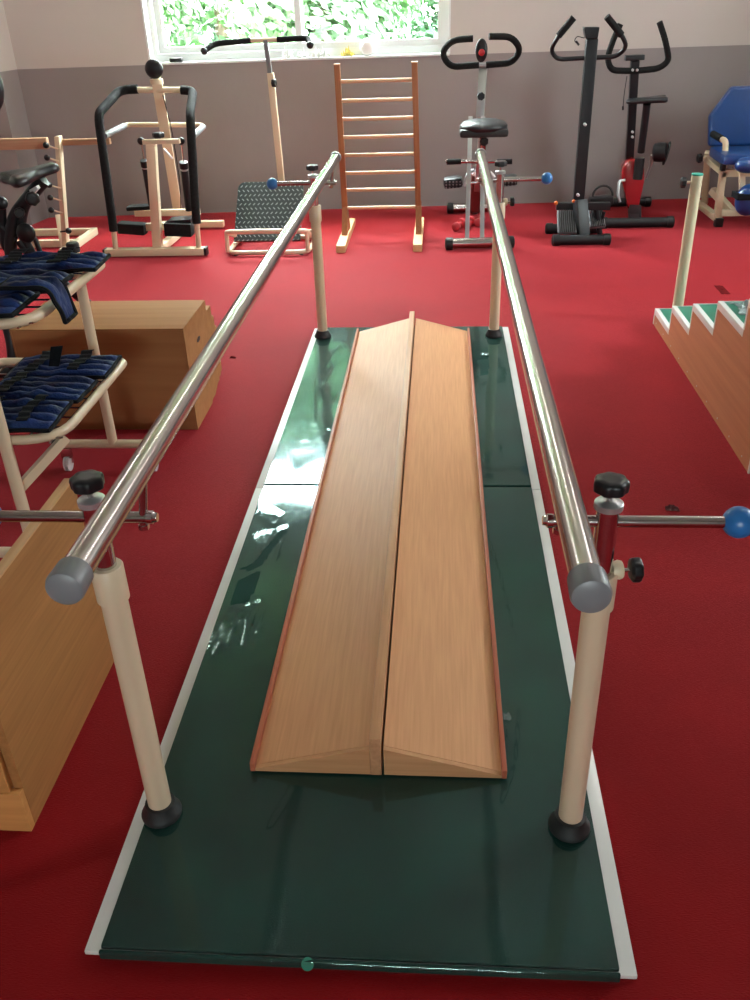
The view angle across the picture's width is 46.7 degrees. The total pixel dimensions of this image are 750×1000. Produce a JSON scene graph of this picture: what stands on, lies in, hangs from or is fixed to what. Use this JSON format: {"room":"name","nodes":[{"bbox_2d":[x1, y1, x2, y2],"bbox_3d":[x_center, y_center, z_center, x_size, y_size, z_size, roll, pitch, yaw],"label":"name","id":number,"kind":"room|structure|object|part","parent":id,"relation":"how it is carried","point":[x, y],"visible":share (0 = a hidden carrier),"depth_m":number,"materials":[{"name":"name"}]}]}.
{"room":"care facility","nodes":[
{"label":"care facility","id":0,"kind":"room"},
{"bbox_2d":[0,197,749,999],"bbox_3d":[-0.129,0.079,3.115,9.400,0.080,11.150,0,30,4],"label":"floor","id":1,"kind":"structure","parent":0,"point":[671,744],"depth_m":2.80,"materials":[{"name":"red carpet"}]},
{"bbox_2d":[0,76,90,377],"bbox_3d":[-1.569,-1.323,4.114,0.470,1.411,0.976,24,39,37],"label":"exercise bike","id":2,"kind":"object","parent":1,"relation":"on","point":[15,226],"visible":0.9,"depth_m":3.96,"materials":[{"name":"black plastic"}]},
{"bbox_3d":[-1.763,-0.916,4.182,0.180,0.567,0.175,0,30,4],"label":"leg","id":3,"kind":"part","parent":2,"relation":"part of","materials":[{"name":"black metal"}]},
{"bbox_3d":[-1.746,-1.494,3.939,0.144,0.634,0.090,0,30,4],"label":"backrest post","id":4,"kind":"part","parent":2,"relation":"part of","materials":[{"name":"black metal"}]},
{"bbox_3d":[-1.592,-1.286,3.887,0.045,0.045,0.030,-8,31,-10],"label":"knob","id":5,"kind":"part","parent":2,"relation":"part of","materials":[{"name":"black plastic"}]},
{"bbox_3d":[-1.612,-1.271,4.031,0.286,0.452,0.060,0,30,4],"label":"seat post","id":6,"kind":"part","parent":2,"relation":"part of","materials":[{"name":"black metal"}]},
{"bbox_3d":[-1.512,-1.330,3.832,0.061,0.062,0.030,-8,31,-10],"label":"knob","id":7,"kind":"part","parent":2,"relation":"part of","materials":[{"name":"black plastic"}]},
{"bbox_2d":[0,136,110,249],"bbox_3d":[-2.947,-2.288,6.442,2.270,0.795,0.662,0,30,4],"label":"stand","id":8,"kind":"object","parent":1,"relation":"on","point":[63,231],"visible":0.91,"depth_m":6.14,"materials":[{"name":"beige"}]},
{"bbox_3d":[-2.255,-2.432,5.949,0.042,0.042,0.042,0,30,4],"label":"peg knob","id":9,"kind":"part","parent":8,"relation":"part of","materials":[{"name":"black plastic"}]},
{"bbox_3d":[-2.264,-2.363,5.990,0.042,0.042,0.042,0,30,4],"label":"peg knob","id":10,"kind":"part","parent":8,"relation":"part of","materials":[{"name":"black plastic"}]},
{"bbox_3d":[-3.005,-1.967,6.636,1.592,0.050,0.662,0,30,4],"label":"frame","id":11,"kind":"part","parent":8,"relation":"part of","materials":[{"name":"beige metal"}]},
{"bbox_3d":[-2.292,-2.135,6.127,0.042,0.042,0.042,0,30,4],"label":"peg knob","id":12,"kind":"part","parent":8,"relation":"part of","materials":[{"name":"black plastic"}]},
{"bbox_3d":[-2.302,-2.061,6.171,0.042,0.042,0.042,0,30,4],"label":"peg knob","id":13,"kind":"part","parent":8,"relation":"part of","materials":[{"name":"black plastic"}]},
{"bbox_3d":[-2.237,-1.951,6.285,0.094,0.044,0.043,15,35,27],"label":"knob","id":14,"kind":"part","parent":8,"relation":"part of","materials":[{"name":"black plastic"}]},
{"bbox_2d":[0,478,113,830],"bbox_3d":[-1.057,0.342,2.070,0.601,0.580,0.585,0,30,4],"label":"wooden box","id":15,"kind":"object","parent":1,"relation":"on","point":[56,659],"visible":0.85,"depth_m":1.98,"materials":[{"name":"orange wood"}]},
{"bbox_2d":[0,241,158,557],"bbox_3d":[-1.120,-0.306,2.874,0.520,0.886,0.826,0,30,4],"label":"trolley","id":16,"kind":"object","parent":1,"relation":"on","point":[60,443],"visible":0.56,"depth_m":2.64,"materials":[{"name":"beige metal"}]},
{"bbox_3d":[-1.076,-0.161,2.528,0.037,0.745,0.037,0,30,4],"label":"post","id":17,"kind":"part","parent":16,"relation":"part of","materials":[{"name":"beige metal"}]},
{"bbox_2d":[0,290,39,317],"bbox_3d":[-1.134,-0.548,2.376,0.380,0.046,0.218,0,30,4],"label":"sandbag cuff","id":18,"kind":"object","parent":16,"relation":"on","point":[12,303],"visible":0.96,"depth_m":2.35,"materials":[{"name":"blue fabric"}]},
{"bbox_2d":[0,394,72,432],"bbox_3d":[-1.103,-0.264,2.620,0.328,0.046,0.208,-1,30,2],"label":"sandbag cuff","id":19,"kind":"object","parent":16,"relation":"on","point":[38,414],"visible":0.97,"depth_m":2.59,"materials":[{"name":"blue fabric"}]},
{"bbox_2d":[0,268,73,293],"bbox_3d":[-1.095,-0.652,2.550,0.377,0.044,0.178,2,31,6],"label":"sandbag cuff","id":20,"kind":"object","parent":16,"relation":"on","point":[65,277],"visible":0.34,"depth_m":2.58,"materials":[{"name":"blue fabric"}]},
{"bbox_2d":[0,276,77,324],"bbox_3d":[-0.942,-0.560,2.416,0.187,0.127,0.098,0,30,4],"label":"sandbag cuff","id":21,"kind":"object","parent":16,"relation":"hanging from","point":[57,290],"visible":1,"depth_m":2.39,"materials":[{"name":"blue fabric"}]},
{"bbox_2d":[0,372,98,403],"bbox_3d":[-1.081,-0.365,2.792,0.343,0.044,0.186,0,30,4],"label":"sandbag cuff","id":22,"kind":"object","parent":16,"relation":"on","point":[58,387],"visible":0.93,"depth_m":2.77,"materials":[{"name":"blue fabric"}]},
{"bbox_2d":[16,272,83,328],"bbox_3d":[-1.112,-0.612,2.579,0.425,0.009,0.600,0,30,4],"label":"wire shelf","id":23,"kind":"object","parent":16,"relation":"attached to","point":[78,282],"depth_m":2.39,"materials":[{"name":"fabric"}]},
{"bbox_2d":[0,365,103,443],"bbox_3d":[-1.137,-0.328,2.827,0.465,0.009,0.625,0,30,4],"label":"wire shelf","id":24,"kind":"object","parent":16,"relation":"attached to","point":[81,411],"depth_m":2.61,"materials":[{"name":"metal"}]},
{"bbox_2d":[0,263,104,329],"bbox_3d":[-1.113,-0.619,2.575,0.454,0.028,0.629,0,30,4],"label":"tray","id":25,"kind":"object","parent":16,"relation":"on","point":[21,320],"depth_m":2.39,"materials":[{"name":"beige"}]},
{"bbox_2d":[0,247,110,272],"bbox_3d":[-1.045,-0.750,2.713,0.396,0.044,0.184,-1,30,1],"label":"sandbag cuff","id":26,"kind":"object","parent":16,"relation":"on","point":[64,260],"visible":0.91,"depth_m":2.68,"materials":[{"name":"blue fabric"}]},
{"bbox_2d":[3,346,121,378],"bbox_3d":[-1.064,-0.484,2.947,0.360,0.092,0.206,0,30,4],"label":"sandbag cuff","id":27,"kind":"object","parent":16,"relation":"on","point":[50,363],"visible":0.92,"depth_m":2.93,"materials":[{"name":"blue fabric"}]},
{"bbox_2d":[0,358,126,444],"bbox_3d":[-1.137,-0.332,2.818,0.494,0.028,0.664,0,30,4],"label":"tray","id":28,"kind":"object","parent":16,"relation":"on","point":[58,433],"depth_m":2.68,"materials":[{"name":"beige"}]},
{"bbox_3d":[-1.027,-0.543,3.177,0.037,0.745,0.037,0,30,4],"label":"post","id":29,"kind":"part","parent":16,"relation":"part of","materials":[{"name":"beige metal"}]},
{"bbox_2d":[9,300,215,429],"bbox_3d":[-1.115,-0.594,3.797,0.726,0.450,0.375,0,30,4],"label":"wooden box","id":30,"kind":"object","parent":1,"relation":"on","point":[159,341],"visible":0.61,"depth_m":3.62,"materials":[{"name":"brown wood"}]},
{"bbox_3d":[-1.473,-0.593,3.824,0.007,0.442,0.375,0,30,4],"label":"panel","id":31,"kind":"part","parent":30,"relation":"part of","materials":[{"name":"brown wood"}]},
{"bbox_3d":[-1.127,-0.497,3.641,0.710,0.442,0.008,0,30,4],"label":"panel","id":32,"kind":"part","parent":30,"relation":"part of","materials":[{"name":"brown wood"}]},
{"bbox_3d":[-1.122,-0.784,3.685,0.725,0.008,0.375,0,30,4],"label":"panel","id":33,"kind":"part","parent":30,"relation":"part of","materials":[{"name":"brown wood"}]},
{"bbox_3d":[-0.757,-0.588,3.773,0.007,0.442,0.375,0,30,4],"label":"panel","id":34,"kind":"part","parent":30,"relation":"part of","materials":[{"name":"brown wood"}]},
{"bbox_2d":[94,59,224,256],"bbox_3d":[-1.562,-2.498,6.276,0.755,1.232,0.909,0,30,4],"label":"machine","id":35,"kind":"object","parent":1,"relation":"on","point":[187,222],"visible":0.98,"depth_m":6.10,"materials":[{"name":"beige metal"}]},
{"bbox_3d":[-1.807,-2.416,6.133,0.151,0.902,0.529,12,33,23],"label":"foam handle","id":36,"kind":"part","parent":35,"relation":"part of","materials":[{"name":"black rubber"}]},
{"bbox_2d":[145,59,162,78],"bbox_3d":[-1.524,-2.973,5.987,0.129,0.124,0.074,0,30,4],"label":"monitor","id":37,"kind":"object","parent":35,"relation":"on","point":[153,68],"depth_m":5.96,"materials":[{"name":"black plastic"}]},
{"bbox_3d":[-1.539,-2.111,6.066,0.126,0.700,0.060,0,30,4],"label":"post","id":38,"kind":"part","parent":35,"relation":"part of","materials":[{"name":"beige metal"}]},
{"bbox_3d":[-1.579,-1.971,6.256,0.178,0.054,0.040,0,30,4],"label":"pedal arm","id":39,"kind":"part","parent":35,"relation":"part of","materials":[{"name":"beige metal"}]},
{"bbox_3d":[-1.450,-2.445,5.818,0.082,0.035,0.081,0,30,4],"label":"knob","id":40,"kind":"part","parent":35,"relation":"part of","materials":[{"name":"black plastic"}]},
{"bbox_3d":[-1.471,-2.451,6.149,0.064,0.075,0.057,0,30,4],"label":"lever","id":41,"kind":"part","parent":35,"relation":"part of","materials":[{"name":"white plastic"}]},
{"bbox_3d":[-1.526,-1.991,6.578,0.050,0.050,0.781,2,31,6],"label":"rail","id":42,"kind":"part","parent":35,"relation":"part of","materials":[{"name":"beige metal"}]},
{"bbox_3d":[-1.383,-2.000,6.201,0.170,0.040,0.140,0,30,4],"label":"pedal plate","id":43,"kind":"part","parent":35,"relation":"part of","materials":[{"name":"black metal"}]},
{"bbox_3d":[-1.264,-2.419,6.076,0.116,0.843,0.501,-5,31,-5],"label":"foam handle","id":44,"kind":"part","parent":35,"relation":"part of","materials":[{"name":"black rubber"}]},
{"bbox_2d":[206,305,219,397],"bbox_3d":[-1.107,-0.621,3.899,0.706,0.392,0.380,0,30,4],"label":"wooden stool","id":45,"kind":"object","parent":1,"relation":"on","point":[208,310],"visible":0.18,"depth_m":3.97,"materials":[{"name":"brown wood"}]},
{"bbox_2d":[211,315,220,388],"bbox_3d":[-1.101,-0.626,3.974,0.688,0.325,0.375,0,30,4],"label":"wooden stool","id":46,"kind":"object","parent":1,"relation":"on","point":[211,315],"visible":0.09,"depth_m":4.05,"materials":[{"name":"brown wood"}]},
{"bbox_2d":[200,35,313,255],"bbox_3d":[-0.808,-2.474,6.094,0.789,1.350,0.674,0,30,4],"label":"exercise machine","id":47,"kind":"object","parent":1,"relation":"on","point":[262,212],"visible":0.95,"depth_m":6.31,"materials":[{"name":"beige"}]},
{"bbox_3d":[-1.046,-1.824,6.140,0.030,0.137,0.039,9,32,18],"label":"hoop leg","id":48,"kind":"part","parent":47,"relation":"part of","materials":[{"name":"beige metal"}]},
{"bbox_3d":[-0.745,-1.862,6.331,0.609,0.034,0.469,0,30,4],"label":"frame","id":49,"kind":"part","parent":47,"relation":"part of","materials":[{"name":"beige metal"}]},
{"bbox_3d":[-0.716,-2.956,6.153,0.030,0.058,0.057,6,31,14],"label":"knob","id":50,"kind":"part","parent":47,"relation":"part of","materials":[{"name":"black plastic"}]},
{"bbox_3d":[-0.475,-1.820,6.099,0.030,0.137,0.039,-8,31,-10],"label":"hoop leg","id":51,"kind":"part","parent":47,"relation":"part of","materials":[{"name":"beige metal"}]},
{"bbox_2d":[0,148,749,981],"bbox_3d":[0.064,-0.432,2.959,1.375,0.947,3.715,0,30,4],"label":"bars","id":52,"kind":"object","parent":1,"relation":"on","point":[221,860],"visible":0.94,"depth_m":1.85,"materials":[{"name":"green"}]},
{"bbox_3d":[-0.542,0.030,1.553,0.288,0.021,0.021,0,30,4],"label":"cross rod","id":53,"kind":"part","parent":52,"relation":"part of","materials":[{"name":"silver metal"}]},
{"bbox_3d":[-0.502,-0.031,1.516,0.060,0.026,0.059,0,30,4],"label":"knob","id":54,"kind":"part","parent":52,"relation":"part of","materials":[{"name":"black plastic"}]},
{"bbox_3d":[-0.486,0.433,1.787,0.051,0.604,0.051,0,30,4],"label":"post","id":55,"kind":"part","parent":52,"relation":"part of","materials":[{"name":"beige metal"}]},
{"bbox_3d":[-0.302,-0.761,2.660,0.045,0.045,3.425,0,30,4],"label":"handrail","id":56,"kind":"part","parent":52,"relation":"part of","materials":[{"name":"silver metal"}]},
{"bbox_3d":[-0.341,-1.537,4.211,0.288,0.021,0.021,0,30,4],"label":"cross rod","id":57,"kind":"part","parent":52,"relation":"part of","materials":[{"name":"silver metal"}]},
{"bbox_3d":[-0.301,-1.597,4.173,0.060,0.026,0.059,0,30,4],"label":"knob","id":58,"kind":"part","parent":52,"relation":"part of","materials":[{"name":"black plastic"}]},
{"bbox_3d":[-0.285,-1.134,4.444,0.051,0.604,0.051,0,30,4],"label":"post","id":59,"kind":"part","parent":52,"relation":"part of","materials":[{"name":"beige metal"}]},
{"bbox_2d":[250,311,414,774],"bbox_3d":[-0.042,-0.177,3.291,0.308,0.115,3.017,0,30,4],"label":"board","id":60,"kind":"object","parent":52,"relation":"on","point":[324,711],"visible":1,"depth_m":2.55,"materials":[{"name":"brown wood"}]},
{"bbox_3d":[-0.146,0.599,2.010,0.270,0.081,0.012,0,30,4],"label":"panel","id":61,"kind":"part","parent":60,"relation":"part of","materials":[{"name":"brown wood"}]},
{"bbox_3d":[0.020,0.413,2.422,0.988,0.012,1.808,0,30,4],"label":"mat panel","id":62,"kind":"part","parent":52,"relation":"part of","materials":[{"name":"green plastic"}]},
{"bbox_3d":[0.020,0.423,2.428,1.054,0.012,1.815,0,30,4],"label":"board","id":63,"kind":"part","parent":52,"relation":"part of","materials":[{"name":"green plastic"}]},
{"bbox_3d":[0.136,-0.492,3.958,0.988,0.012,1.744,0,30,4],"label":"mat panel","id":64,"kind":"part","parent":52,"relation":"part of","materials":[{"name":"green plastic"}]},
{"bbox_3d":[0.137,-0.487,3.972,1.054,0.012,1.769,0,30,4],"label":"board","id":65,"kind":"part","parent":52,"relation":"part of","materials":[{"name":"green plastic"}]},
{"bbox_2d":[383,318,506,778],"bbox_3d":[0.258,-0.158,3.274,0.282,0.082,3.007,0,30,4],"label":"board","id":66,"kind":"object","parent":52,"relation":"on","point":[444,717],"visible":1,"depth_m":2.54,"materials":[{"name":"brown wood"}]},
{"bbox_3d":[0.155,0.601,1.989,0.270,0.081,0.012,0,30,4],"label":"panel","id":67,"kind":"part","parent":66,"relation":"part of","materials":[{"name":"brown wood"}]},
{"bbox_3d":[0.612,-1.128,4.380,0.051,0.604,0.051,0,30,4],"label":"post","id":68,"kind":"part","parent":52,"relation":"part of","materials":[{"name":"beige metal"}]},
{"bbox_3d":[0.596,-1.591,4.109,0.060,0.026,0.059,0,30,4],"label":"knob","id":69,"kind":"part","parent":52,"relation":"part of","materials":[{"name":"black plastic"}]},
{"bbox_3d":[0.651,-1.530,4.140,0.302,0.021,0.021,0,30,4],"label":"cross rod","id":70,"kind":"part","parent":52,"relation":"part of","materials":[{"name":"silver metal"}]},
{"bbox_3d":[0.663,-1.443,4.198,0.020,0.045,0.045,-2,30,-1],"label":"clamp knob","id":71,"kind":"part","parent":52,"relation":"part of","materials":[{"name":"black plastic"}]},
{"bbox_3d":[0.389,-0.756,2.610,0.045,0.045,3.425,0,30,4],"label":"handrail","id":72,"kind":"part","parent":52,"relation":"part of","materials":[{"name":"silver metal"}]},
{"bbox_3d":[0.411,0.439,1.723,0.051,0.604,0.051,0,30,4],"label":"post","id":73,"kind":"part","parent":52,"relation":"part of","materials":[{"name":"beige metal"}]},
{"bbox_3d":[0.395,-0.025,1.452,0.060,0.026,0.059,0,30,4],"label":"knob","id":74,"kind":"part","parent":52,"relation":"part of","materials":[{"name":"black plastic"}]},
{"bbox_3d":[0.462,0.124,1.540,0.020,0.045,0.045,-2,30,-1],"label":"clamp knob","id":75,"kind":"part","parent":52,"relation":"part of","materials":[{"name":"black plastic"}]},
{"bbox_3d":[0.451,0.036,1.482,0.302,0.021,0.021,0,30,4],"label":"cross rod","id":76,"kind":"part","parent":52,"relation":"part of","materials":[{"name":"silver metal"}]},
{"bbox_2d":[333,61,423,252],"bbox_3d":[0.038,-2.479,6.222,0.609,1.176,0.855,0,30,4],"label":"ladder","id":77,"kind":"object","parent":1,"relation":"on","point":[348,224],"visible":1,"depth_m":6.19,"materials":[{"name":"brown wood"}]},
{"bbox_2d":[452,218,464,230],"bbox_3d":[0.645,-2.114,6.659,0.066,0.066,0.184,10,33,20],"label":"dumbbell","id":78,"kind":"object","parent":1,"relation":"on","point":[456,226],"visible":0.91,"depth_m":6.59,"materials":[{"name":"red plastic"}]},
{"bbox_2d":[462,216,475,228],"bbox_3d":[0.727,-2.143,6.705,0.066,0.066,0.184,9,32,17],"label":"dumbbell","id":79,"kind":"object","parent":1,"relation":"on","point":[472,218],"visible":0.42,"depth_m":6.73,"materials":[{"name":"red plastic"}]},
{"bbox_2d":[474,215,485,226],"bbox_3d":[0.818,-2.173,6.750,0.066,0.066,0.184,7,32,15],"label":"dumbbell","id":80,"kind":"object","parent":1,"relation":"on","point":[477,221],"visible":0.62,"depth_m":6.68,"materials":[{"name":"red plastic"}]},
{"bbox_2d":[440,33,521,249],"bbox_3d":[0.753,-2.579,6.206,0.578,1.335,1.452,0,30,4],"label":"exercise bike","id":81,"kind":"object","parent":1,"relation":"on","point":[482,128],"visible":0.84,"depth_m":6.09,"materials":[{"name":"silver metal"}]},
{"bbox_3d":[0.589,-3.096,6.011,0.271,0.217,0.122,0,30,4],"label":"foam handle","id":82,"kind":"part","parent":81,"relation":"part of","materials":[{"name":"black rubber"}]},
{"bbox_3d":[0.739,-2.816,6.054,0.053,0.054,0.030,0,30,4],"label":"knob","id":83,"kind":"part","parent":81,"relation":"part of","materials":[{"name":"black plastic"}]},
{"bbox_3d":[0.731,-2.332,5.899,0.044,0.384,0.343,2,31,7],"label":"seat post","id":84,"kind":"part","parent":81,"relation":"part of","materials":[{"name":"silver metal"}]},
{"bbox_3d":[0.708,-2.332,5.644,0.057,0.058,0.030,0,30,4],"label":"knob","id":85,"kind":"part","parent":81,"relation":"part of","materials":[{"name":"black plastic"}]},
{"bbox_3d":[0.892,-3.100,5.986,0.244,0.222,0.122,0,30,4],"label":"foam handle","id":86,"kind":"part","parent":81,"relation":"part of","materials":[{"name":"black rubber"}]},
{"bbox_2d":[545,14,627,245],"bbox_3d":[1.419,-2.500,5.960,0.510,1.464,0.425,0,30,4],"label":"machine","id":87,"kind":"object","parent":1,"relation":"on","point":[579,218],"visible":1,"depth_m":6.06,"materials":[{"name":"black metal"}]},
{"bbox_2d":[588,20,674,228],"bbox_3d":[1.941,-2.821,6.512,0.608,1.366,0.803,0,30,4],"label":"exercise bike","id":88,"kind":"object","parent":1,"relation":"on","point":[632,169],"visible":0.96,"depth_m":6.48,"materials":[{"name":"black metal"}]},
{"bbox_3d":[2.029,-2.280,6.826,0.070,0.090,0.610,5,31,12],"label":"rail","id":89,"kind":"part","parent":88,"relation":"part of","materials":[{"name":"black metal"}]},
{"bbox_3d":[1.849,-3.153,6.185,0.133,0.038,0.070,0,30,4],"label":"column plate","id":90,"kind":"part","parent":88,"relation":"part of","materials":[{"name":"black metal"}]},
{"bbox_3d":[1.979,-2.734,6.387,0.054,0.356,0.153,6,31,13],"label":"seat post","id":91,"kind":"part","parent":88,"relation":"part of","materials":[{"name":"black metal"}]},
{"bbox_2d":[665,504,679,510],"bbox_3d":[1.042,0.022,3.041,0.050,0.021,0.033,0,30,4],"label":"scrap","id":92,"kind":"object","parent":1,"relation":"on","point":[669,507],"visible":1,"depth_m":3.04,"materials":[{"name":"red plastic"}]},
{"bbox_2d":[653,173,749,473],"bbox_3d":[1.815,-0.871,3.786,0.754,0.762,1.768,0,30,4],"label":"stairs","id":93,"kind":"structure","parent":1,"relation":"on","point":[710,343],"depth_m":3.69,"materials":[{"name":"brown wood"}]},
{"bbox_3d":[1.554,-1.600,4.373,0.026,0.054,0.053,0,30,4],"label":"knob","id":94,"kind":"part","parent":93,"relation":"part of","materials":[{"name":"black plastic"}]},
{"bbox_3d":[1.627,-1.304,4.541,0.056,0.755,0.056,0,30,4],"label":"handrail post","id":95,"kind":"part","parent":93,"relation":"part of","materials":[{"name":"beige paint"}]},
{"bbox_2d":[714,285,729,293],"bbox_3d":[2.067,-1.255,5.172,0.054,0.005,0.183,0,30,4],"label":"scrap","id":96,"kind":"object","parent":1,"relation":"on","point":[722,290],"visible":1,"depth_m":5.17,"materials":[{"name":"red"}]},
{"bbox_2d":[696,86,749,226],"bbox_3d":[2.860,-2.522,6.381,0.880,0.915,0.910,0,30,4],"label":"chair","id":97,"kind":"object","parent":1,"relation":"on","point":[729,120],"visible":0.98,"depth_m":6.39,"materials":[{"name":"blue plastic"}]},
{"bbox_3d":[2.452,-2.582,6.555,0.030,0.070,0.069,-5,31,-6],"label":"knob","id":98,"kind":"part","parent":97,"relation":"part of","materials":[{"name":"black plastic"}]},
{"bbox_3d":[2.577,-2.499,6.754,0.045,0.437,0.229,15,34,26],"label":"leg","id":99,"kind":"part","parent":97,"relation":"part of","materials":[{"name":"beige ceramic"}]},
{"bbox_3d":[2.581,-2.247,6.739,0.045,0.045,0.610,0,30,3],"label":"foot rail","id":100,"kind":"part","parent":97,"relation":"part of","materials":[{"name":"beige wood"}]},
{"bbox_3d":[2.526,-2.495,6.463,0.040,0.082,0.347,-3,30,-2],"label":"rail","id":101,"kind":"part","parent":97,"relation":"part of","materials":[{"name":"beige wood"}]},
{"bbox_3d":[2.547,-2.247,6.410,0.056,0.335,0.045,0,30,4],"label":"leg","id":102,"kind":"part","parent":97,"relation":"part of","materials":[{"name":"beige wood"}]},
{"bbox_3d":[2.517,-2.568,6.363,0.054,0.219,0.286,-4,30,-4],"label":"armrest","id":103,"kind":"part","parent":97,"relation":"part of","materials":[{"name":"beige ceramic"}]},
{"bbox_3d":[2.864,-2.841,6.414,0.777,0.400,0.117,0,30,4],"label":"backrest","id":104,"kind":"part","parent":97,"relation":"part of","materials":[{"name":"blue leather"}]},
{"bbox_3d":[2.853,-2.501,6.284,0.754,0.075,0.400,0,30,4],"label":"seat","id":105,"kind":"part","parent":97,"relation":"part of","materials":[{"name":"blue leather"}]},
{"bbox_3d":[2.628,-2.280,6.261,0.093,0.285,0.216,0,30,4],"label":"leg lever","id":106,"kind":"part","parent":97,"relation":"part of","materials":[{"name":"beige metal"}]},
{"bbox_2d":[2,0,749,217],"bbox_3d":[0.150,-4.091,6.617,8.829,3.550,0.240,-1,30,1],"label":"wall","id":107,"kind":"structure","parent":0,"point":[70,55],"depth_m":7.00,"materials":[{"name":"paint"}]},
{"bbox_2d":[0,0,48,224],"bbox_3d":[-3.145,-3.889,6.470,0.566,3.550,0.260,-1,30,1],"label":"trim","id":108,"kind":"structure","parent":107,"relation":"attached to","point":[14,123],"depth_m":6.96,"materials":[{"name":"paint"}]},
{"bbox_2d":[140,0,450,59],"bbox_3d":[-0.623,-4.341,6.392,2.383,1.945,0.104,-1,30,1],"label":"trim","id":109,"kind":"structure","parent":107,"relation":"attached to","point":[143,3],"depth_m":6.75,"materials":[{"name":"white plastic"}]},
{"bbox_2d":[146,0,448,61],"bbox_3d":[-0.617,-4.393,6.480,2.375,1.945,0.100,-1,30,1],"label":"window","id":110,"kind":"structure","parent":107,"relation":"in","point":[162,53],"depth_m":6.90,"materials":[{"name":"white plastic"}]},
{"bbox_3d":[-1.162,-4.137,6.660,1.169,1.235,0.035,-1,30,1],"label":"sash","id":111,"kind":"part","parent":110,"relation":"part of","materials":[{"name":"white plastic"}]},
{"bbox_3d":[-0.056,-4.143,6.603,1.174,1.235,0.035,-1,30,1],"label":"sash","id":112,"kind":"part","parent":110,"relation":"part of","materials":[{"name":"white plastic"}]},
{"bbox_2d":[160,52,448,64],"bbox_3d":[-0.594,-3.497,6.883,2.372,0.016,0.112,-1,30,1],"label":"trim","id":113,"kind":"structure","parent":107,"relation":"attached to","point":[447,53],"depth_m":6.84,"materials":[{"name":"white plastic"}]},
{"bbox_2d":[169,57,182,61],"bbox_3d":[-1.576,-3.491,6.886,0.100,0.030,0.055,0,30,4],"label":"pouch","id":114,"kind":"object","parent":113,"relation":"on","point":[180,59],"visible":1,"depth_m":6.86,"materials":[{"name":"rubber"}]},
{"bbox_2d":[281,48,293,58],"bbox_3d":[-0.695,-3.545,6.857,0.098,0.096,0.065,0,30,4],"label":"crumpled paper","id":115,"kind":"object","parent":113,"relation":"on","point":[287,54],"visible":1,"depth_m":6.86,"materials":[{"name":"white paper"}]},
{"bbox_2d":[296,47,308,57],"bbox_3d":[-0.576,-3.539,6.859,0.097,0.078,0.065,0,30,4],"label":"crumpled paper","id":116,"kind":"object","parent":113,"relation":"on","point":[303,54],"visible":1,"depth_m":6.85,"materials":[{"name":"white paper"}]},
{"bbox_2d":[310,47,330,57],"bbox_3d":[-0.433,-3.547,6.855,0.164,0.086,0.064,0,30,4],"label":"crumpled paper","id":117,"kind":"object","parent":113,"relation":"on","point":[316,53],"visible":1,"depth_m":6.85,"materials":[{"name":"white paper"}]},
{"bbox_2d":[341,45,354,56],"bbox_3d":[-0.216,-3.549,6.851,0.110,0.080,0.065,0,30,4],"label":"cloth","id":118,"kind":"object","parent":113,"relation":"on","point":[347,52],"visible":1,"depth_m":6.84,"materials":[{"name":"yellow fabric"}]},
{"bbox_2d":[360,38,374,55],"bbox_3d":[-0.061,-3.569,6.838,0.119,0.120,0.086,0,30,4],"label":"ball","id":119,"kind":"object","parent":113,"relation":"on","point":[367,46],"visible":1,"depth_m":6.81,"materials":[{"name":"plastic"}]},
{"label":"outside","id":120,"kind":"structure","parent":0,"visible":0},
{"bbox_3d":[1.509,-10.745,22.174,60.000,0.200,32.700,0,30,4],"label":"ground","id":121,"kind":"structure","parent":120,"visible":0},
{"bbox_2d":[160,0,262,46],"bbox_3d":[-2.703,-9.753,13.306,3.434,7.538,3.045,-1,30,2],"label":"tree","id":122,"kind":"object","parent":121,"relation":"on","point":[184,11],"visible":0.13,"depth_m":13.88,"materials":[{"name":"green plant"}]},
{"bbox_2d":[185,0,419,45],"bbox_3d":[-0.759,-6.809,10.180,3.317,5.882,2.778,3,31,9],"label":"tree","id":123,"kind":"object","parent":121,"relation":"on","point":[324,20],"visible":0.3,"depth_m":10.13,"materials":[{"name":"green plant"}]},
{"bbox_2d":[374,0,437,39],"bbox_3d":[1.045,-9.602,13.067,3.386,8.007,3.027,0,30,4],"label":"tree","id":124,"kind":"object","parent":121,"relation":"on","point":[424,30],"visible":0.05,"depth_m":13.92,"materials":[{"name":"green plant"}]}
]}

